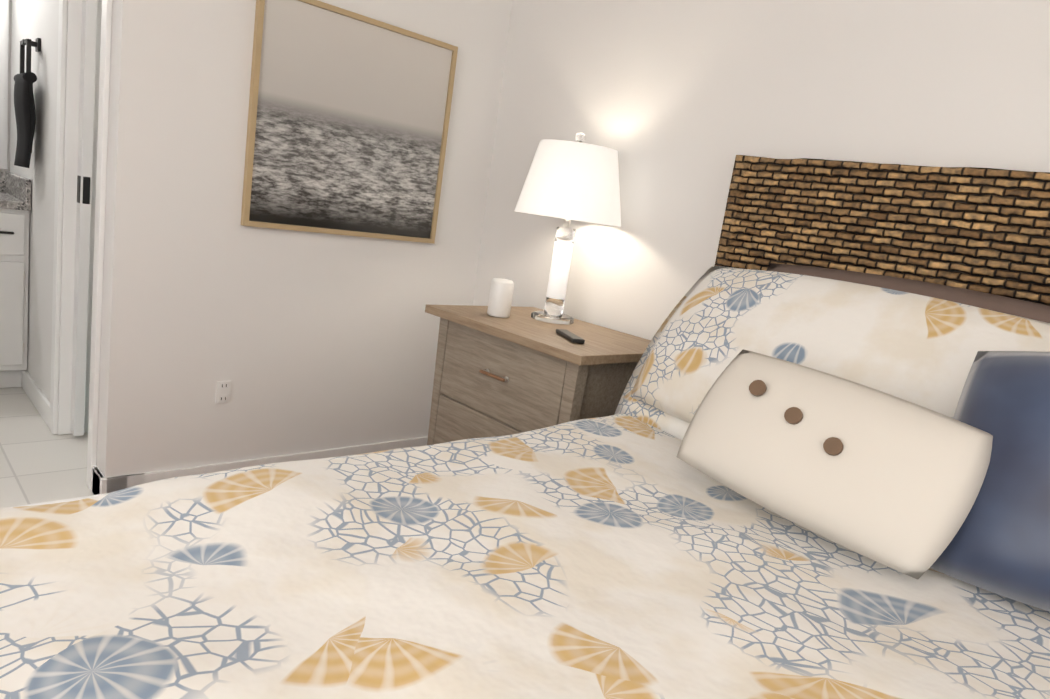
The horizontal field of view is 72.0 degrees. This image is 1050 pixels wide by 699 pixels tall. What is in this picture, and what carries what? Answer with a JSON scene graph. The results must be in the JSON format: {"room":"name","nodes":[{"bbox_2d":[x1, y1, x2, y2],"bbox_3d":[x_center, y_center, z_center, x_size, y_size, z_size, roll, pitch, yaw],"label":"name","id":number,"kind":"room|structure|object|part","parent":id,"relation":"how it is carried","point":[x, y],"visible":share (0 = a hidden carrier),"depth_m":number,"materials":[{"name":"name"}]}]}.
{"room":"bedroom","nodes":[
{"label":"bedroom","id":0,"kind":"room"},
{"bbox_2d":[0,0,11,171],"bbox_3d":[-3.097,-1.117,3.014,1.545,2.440,0.120,-2,15,-43],"label":"wall","id":1,"kind":"structure","parent":0,"point":[9,83],"depth_m":3.47,"materials":[{"name":"white paint"}]},
{"bbox_2d":[0,0,8,168],"bbox_3d":[-2.824,-1.339,3.109,0.983,0.965,0.007,-2,15,-43],"label":"vanity mirror","id":2,"kind":"object","parent":1,"relation":"attached to","point":[4,24],"visible":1,"depth_m":3.45,"materials":[{"name":"clear glass"}]},
{"bbox_2d":[10,0,67,431],"bbox_3d":[-2.095,-0.999,3.171,0.120,2.440,2.500,-2,15,-43],"label":"wall","id":3,"kind":"structure","parent":0,"point":[32,20],"depth_m":3.02,"materials":[{"name":"white paint"}]},
{"bbox_2d":[14,38,40,167],"bbox_3d":[-2.053,-1.018,2.978,0.088,0.520,0.258,-2,15,-43],"label":"towel","id":4,"kind":"object","parent":3,"relation":"attached to","point":[25,110],"visible":0.98,"depth_m":2.92,"materials":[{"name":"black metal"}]},
{"bbox_2d":[22,370,49,427],"bbox_3d":[-2.286,0.154,3.316,0.014,0.090,1.080,-2,15,-43],"label":"baseboard","id":5,"kind":"structure","parent":3,"relation":"attached to","point":[37,397],"depth_m":3.13,"materials":[{"name":"white wood"}]},
{"bbox_2d":[50,0,112,490],"bbox_3d":[-1.506,-0.612,2.547,0.136,2.090,0.670,-2,15,-43],"label":"door frame","id":6,"kind":"structure","parent":3,"relation":"attached to","point":[69,34],"depth_m":2.70,"materials":[{"name":"white wood"}]},
{"bbox_3d":[-1.660,-0.635,2.719,0.039,2.003,0.066,-2,15,-43],"label":"pocket door leaf jamb","id":7,"kind":"part","parent":6,"relation":"part of","materials":[{"name":"white wood"}]},
{"bbox_2d":[0,387,93,507],"bbox_3d":[-2.311,0.233,3.290,3.000,0.059,2.620,-2,15,-43],"label":"floor","id":8,"kind":"structure","parent":0,"point":[40,462],"depth_m":2.67,"materials":[{"name":"white tile"}]},
{"bbox_2d":[0,171,30,387],"bbox_3d":[-2.839,-0.324,3.021,1.191,0.970,0.579,-2,15,-43],"label":"vanity cabinet","id":9,"kind":"object","parent":8,"relation":"on","point":[15,199],"visible":0.98,"depth_m":3.21,"materials":[{"name":"painted wood"},{"name":"granite"},{"name":"black metal"}]},
{"bbox_2d":[96,0,512,477],"bbox_3d":[-0.721,-0.705,2.697,1.455,2.440,0.148,-2,15,-43],"label":"wall","id":10,"kind":"structure","parent":0,"point":[302,341],"depth_m":2.58,"materials":[{"name":"white paint"}]},
{"bbox_2d":[215,381,230,402],"bbox_3d":[-1.075,0.152,2.574,0.050,0.080,0.008,-2,15,-43],"label":"outlet","id":11,"kind":"object","parent":10,"relation":"attached to","point":[223,390],"visible":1,"depth_m":2.57,"materials":[{"name":"white plastic"}]},
{"bbox_2d":[95,436,427,494],"bbox_3d":[-0.878,0.449,2.864,1.429,0.090,0.024,-2,15,-43],"label":"baseboard","id":12,"kind":"structure","parent":10,"relation":"attached to","point":[101,483],"depth_m":2.67,"materials":[{"name":"white wood"}]},
{"bbox_3d":[-0.621,-0.813,2.671,0.800,0.780,0.026,-2,15,-43],"label":"sea print","id":13,"kind":"part","parent":10,"relation":"part of"},
{"bbox_2d":[472,0,1049,339],"bbox_3d":[0.510,-0.494,2.548,0.120,2.440,7.110,-2,15,-43],"label":"wall","id":14,"kind":"structure","parent":0,"point":[678,105],"depth_m":2.36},
{"bbox_3d":[-0.384,1.066,0.438,4.150,0.060,4.370,-2,15,-43],"label":"floor","id":15,"kind":"structure","parent":0,"visible":0},
{"bbox_2d":[0,155,1049,698],"bbox_3d":[0.409,0.345,0.884,2.326,1.403,2.188,-2,15,-43],"label":"bed","id":16,"kind":"object","parent":15,"relation":"on","point":[810,459],"visible":1,"depth_m":1.14,"materials":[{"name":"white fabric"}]},
{"bbox_2d":[425,305,650,444],"bbox_3d":[0.040,0.297,2.541,0.530,0.770,0.760,-2,15,-43],"label":"nightstand","id":17,"kind":"object","parent":15,"relation":"on","point":[519,370],"visible":0.46,"depth_m":2.32,"materials":[{"name":"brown wood"}]},
{"bbox_2d":[487,278,513,317],"bbox_3d":[-0.085,-0.181,2.518,0.080,0.130,0.080,-2,15,-43],"label":"candle","id":18,"kind":"object","parent":17,"relation":"on","point":[500,298],"visible":1,"depth_m":2.49,"materials":[{"name":"white wax"}]},
{"bbox_2d":[515,133,620,324],"bbox_3d":[0.146,-0.428,2.557,0.380,0.662,0.380,-2,15,-43],"label":"lamp","id":19,"kind":"object","parent":17,"relation":"on","point":[569,181],"visible":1,"depth_m":2.40,"materials":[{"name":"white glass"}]},
{"bbox_2d":[556,329,584,343],"bbox_3d":[0.142,-0.043,2.283,0.040,0.014,0.160,5,11,-19],"label":"remote","id":20,"kind":"object","parent":17,"relation":"on","point":[569,336],"visible":0.98,"depth_m":2.25,"materials":[{"name":"black plastic"}]}
]}

